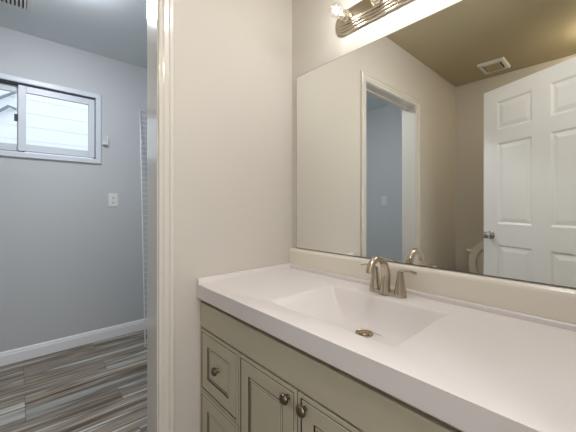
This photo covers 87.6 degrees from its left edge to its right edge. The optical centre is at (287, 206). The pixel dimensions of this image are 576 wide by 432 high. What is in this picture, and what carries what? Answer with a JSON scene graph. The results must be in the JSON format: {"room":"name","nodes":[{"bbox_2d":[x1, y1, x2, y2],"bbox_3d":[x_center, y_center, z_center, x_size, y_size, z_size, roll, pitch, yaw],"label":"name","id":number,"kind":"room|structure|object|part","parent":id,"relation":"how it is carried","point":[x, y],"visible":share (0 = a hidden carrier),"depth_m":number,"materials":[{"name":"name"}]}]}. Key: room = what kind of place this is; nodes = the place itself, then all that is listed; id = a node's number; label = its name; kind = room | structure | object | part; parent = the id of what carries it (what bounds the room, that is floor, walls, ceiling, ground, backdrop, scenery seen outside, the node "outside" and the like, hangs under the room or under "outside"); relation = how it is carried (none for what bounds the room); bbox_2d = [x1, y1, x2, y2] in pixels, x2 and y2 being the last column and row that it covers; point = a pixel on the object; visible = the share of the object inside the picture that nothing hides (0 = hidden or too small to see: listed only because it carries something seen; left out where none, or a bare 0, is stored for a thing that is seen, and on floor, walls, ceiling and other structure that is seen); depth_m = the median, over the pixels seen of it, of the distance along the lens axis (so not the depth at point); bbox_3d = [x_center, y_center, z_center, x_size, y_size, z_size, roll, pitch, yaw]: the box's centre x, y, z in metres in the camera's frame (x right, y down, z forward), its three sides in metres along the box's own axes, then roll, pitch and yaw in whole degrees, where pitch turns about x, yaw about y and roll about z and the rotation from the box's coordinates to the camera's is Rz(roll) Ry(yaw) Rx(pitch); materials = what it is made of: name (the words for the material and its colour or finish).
{"room":"bathroom","nodes":[
{"label":"bathroom","id":0,"kind":"room"},
{"bbox_2d":[0,26,146,351],"bbox_3d":[-1.952,-0.081,2.424,3.021,2.490,0.120,0,0,-42],"label":"wall","id":1,"kind":"structure","parent":0,"point":[71,262],"depth_m":2.49,"materials":[{"name":"grey paint"}]},
{"bbox_2d":[0,73,100,163],"bbox_3d":[-2.046,-0.677,2.313,1.030,0.608,0.118,0,0,-42],"label":"window","id":2,"kind":"structure","parent":1,"relation":"in","point":[94,105],"depth_m":2.39,"materials":[{"name":"white plastic"}]},
{"bbox_3d":[-2.223,-0.677,2.170,0.484,0.500,0.026,0,0,-42],"label":"sash","id":3,"kind":"part","parent":2,"relation":"part of","materials":[{"name":"white plastic"}]},
{"bbox_3d":[-1.866,-0.677,2.444,0.494,0.500,0.026,0,0,-42],"label":"sash","id":4,"kind":"part","parent":2,"relation":"part of","materials":[{"name":"white plastic"}]},
{"bbox_2d":[0,318,146,365],"bbox_3d":[-1.907,1.114,2.374,3.021,0.098,0.014,0,0,-42],"label":"baseboard","id":5,"kind":"structure","parent":1,"relation":"attached to","point":[44,348],"depth_m":2.46,"materials":[{"name":"white paint"}]},
{"bbox_2d":[108,193,117,206],"bbox_3d":[-1.565,-0.063,2.687,0.074,0.118,0.008,0,0,-42],"label":"outlet plate","id":6,"kind":"object","parent":1,"relation":"attached to","point":[112,197],"visible":1,"depth_m":2.68,"materials":[{"name":"white plastic"}]},
{"bbox_2d":[0,329,146,431],"bbox_3d":[-0.514,1.213,0.829,3.261,0.100,4.414,0,0,-42],"label":"floor","id":7,"kind":"structure","parent":0,"point":[99,386],"depth_m":1.91,"materials":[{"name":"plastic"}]},
{"bbox_2d":[139,110,146,346],"bbox_3d":[-1.173,0.124,2.760,0.387,2.076,0.394,0,0,-42],"label":"wire shelf","id":8,"kind":"object","parent":7,"relation":"on","point":[142,204],"visible":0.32,"depth_m":2.66,"materials":[{"name":"white metal"}]},
{"bbox_2d":[200,300,463,431],"bbox_3d":[0.219,0.776,1.020,0.570,0.776,1.220,0,0,-42],"label":"vanity cabinet","id":9,"kind":"object","parent":7,"relation":"on","point":[252,379],"visible":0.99,"depth_m":0.92,"materials":[{"name":"green wood"}]},
{"bbox_3d":[-0.287,0.645,1.177,0.029,0.033,0.033,0,0,-42],"label":"knob","id":10,"kind":"part","parent":9,"relation":"part of","materials":[{"name":"grey metal"}]},
{"bbox_3d":[-0.273,0.920,1.196,0.019,0.262,0.296,0,0,-42],"label":"drawer","id":11,"kind":"part","parent":9,"relation":"part of","materials":[{"name":"green paint"}]},
{"bbox_3d":[-0.273,0.653,1.196,0.019,0.262,0.296,0,0,-42],"label":"drawer","id":12,"kind":"part","parent":9,"relation":"part of","materials":[{"name":"green paint"}]},
{"bbox_3d":[-0.069,0.787,0.970,0.019,0.529,0.301,0,0,-42],"label":"door","id":13,"kind":"part","parent":9,"relation":"part of","materials":[{"name":"green paint"}]},
{"bbox_3d":[-0.010,0.555,0.870,0.029,0.033,0.033,0,0,-42],"label":"knob","id":14,"kind":"part","parent":9,"relation":"part of","materials":[{"name":"grey metal"}]},
{"bbox_3d":[0.037,0.555,0.818,0.029,0.033,0.033,0,0,-42],"label":"knob","id":15,"kind":"part","parent":9,"relation":"part of","materials":[{"name":"grey metal"}]},
{"bbox_3d":[0.136,0.787,0.743,0.019,0.529,0.301,0,0,-42],"label":"door","id":16,"kind":"part","parent":9,"relation":"part of","materials":[{"name":"green paint"}]},
{"bbox_2d":[196,248,575,431],"bbox_3d":[0.238,0.332,1.009,0.561,0.212,1.265,0,0,-42],"label":"countertop","id":17,"kind":"structure","parent":9,"relation":"on","point":[471,352],"depth_m":0.82,"materials":[{"name":"white stone"}]},
{"bbox_2d":[360,255,416,298],"bbox_3d":[0.337,0.253,1.106,0.157,0.154,0.226,0,0,-42],"label":"faucet","id":18,"kind":"object","parent":17,"relation":"on","point":[400,291],"visible":1,"depth_m":1.11,"materials":[{"name":"silver metal"}]},
{"bbox_3d":[0.343,0.283,1.181,0.045,0.092,0.045,0,0,-42],"label":"handle","id":19,"kind":"part","parent":18,"relation":"part of","materials":[{"name":"silver metal"}]},
{"bbox_3d":[0.331,0.252,1.100,0.140,0.151,0.041,0,0,-42],"label":"spout","id":20,"kind":"part","parent":18,"relation":"part of","materials":[{"name":"silver metal"}]},
{"bbox_3d":[0.378,0.323,1.143,0.047,0.014,0.152,0,0,-42],"label":"plate","id":21,"kind":"part","parent":18,"relation":"part of","materials":[{"name":"silver metal"}]},
{"bbox_3d":[0.413,0.283,1.104,0.045,0.092,0.045,0,0,-42],"label":"handle","id":22,"kind":"part","parent":18,"relation":"part of","materials":[{"name":"silver metal"}]},
{"bbox_3d":[0.430,0.235,1.083,0.020,0.016,0.069,0,0,-39],"label":"lever","id":23,"kind":"part","parent":18,"relation":"part of","materials":[{"name":"silver metal"}]},
{"bbox_2d":[0,0,146,68],"bbox_3d":[-1.361,-1.376,1.769,3.261,0.100,1.884,0,0,-42],"label":"ceiling","id":24,"kind":"structure","parent":0,"point":[113,29],"depth_m":2.18,"materials":[{"name":"grey paint"}]},
{"bbox_2d":[0,0,32,13],"bbox_3d":[-1.798,-1.319,1.858,0.330,0.011,0.210,0,0,-42],"label":"ceiling vent","id":25,"kind":"object","parent":24,"relation":"in","point":[24,5],"visible":1,"depth_m":1.95,"materials":[{"name":"white plastic"}]},
{"bbox_2d":[174,0,291,431],"bbox_3d":[-0.915,-0.081,0.863,2.471,2.490,0.060,0,0,-42],"label":"wall","id":26,"kind":"structure","parent":0,"point":[233,58],"depth_m":1.39,"materials":[{"name":"beige paint"}]},
{"bbox_2d":[147,0,157,431],"bbox_3d":[-0.846,0.125,0.965,0.819,2.076,0.122,0,0,-42],"label":"trim","id":27,"kind":"structure","parent":26,"relation":"attached to","point":[152,5],"depth_m":1.22,"materials":[{"name":"white paint"}]},
{"bbox_2d":[158,0,173,431],"bbox_3d":[-0.800,0.103,0.914,0.907,2.120,0.018,0,0,-42],"label":"trim","id":28,"kind":"structure","parent":26,"relation":"attached to","point":[165,7],"depth_m":1.19,"materials":[{"name":"white paint"}]},
{"bbox_2d":[292,0,575,289],"bbox_3d":[0.894,-0.081,0.791,0.120,2.490,2.470,0,0,-42],"label":"wall","id":29,"kind":"structure","parent":0,"point":[316,42],"depth_m":1.48,"materials":[{"name":"beige paint"}]},
{"bbox_2d":[333,0,411,35],"bbox_3d":[0.395,-0.853,1.150,0.139,0.108,0.640,0,0,-42],"label":"vanity light","id":30,"kind":"object","parent":29,"relation":"attached to","point":[364,12],"visible":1,"depth_m":1.29,"materials":[{"name":"silver metal"}]},
{"bbox_2d":[333,7,351,23],"bbox_3d":[0.225,-0.853,1.314,0.106,0.062,0.062,0,0,-42],"label":"socket","id":31,"kind":"object","parent":30,"relation":"attached to","point":[345,16],"depth_m":1.33,"materials":[{"name":"silver metal"}]},
{"bbox_2d":[370,0,382,6],"bbox_3d":[0.330,-0.853,1.197,0.106,0.062,0.062,0,0,-42],"label":"socket","id":32,"kind":"object","parent":30,"relation":"attached to","point":[373,3],"depth_m":1.22,"materials":[{"name":"silver metal"}]},
{"bbox_2d":[289,248,575,323],"bbox_3d":[0.439,0.270,1.189,0.021,0.088,1.264,0,0,-42],"label":"backsplash","id":33,"kind":"structure","parent":29,"relation":"attached to","point":[551,302],"depth_m":1.00,"materials":[{"name":"beige stone"}]},
{"bbox_2d":[296,0,575,287],"bbox_3d":[0.453,-0.242,1.187,0.005,0.928,1.213,0,0,-42],"label":"mirror","id":34,"kind":"object","parent":29,"relation":"attached to","point":[446,140],"visible":1,"depth_m":1.05,"materials":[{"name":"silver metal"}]},
{"label":"outside","id":35,"kind":"structure","parent":0,"visible":0},
{"bbox_3d":[-4.387,1.373,5.066,14.000,0.180,7.046,0,0,-42],"label":"ground","id":36,"kind":"structure","parent":35,"visible":0},
{"bbox_2d":[0,90,92,158],"bbox_3d":[-4.029,-0.927,3.772,9.000,4.180,0.108,0,0,-42],"label":"house","id":37,"kind":"structure","parent":36,"relation":"on","point":[50,122],"depth_m":4.31,"materials":[{"name":"white"}]}
]}

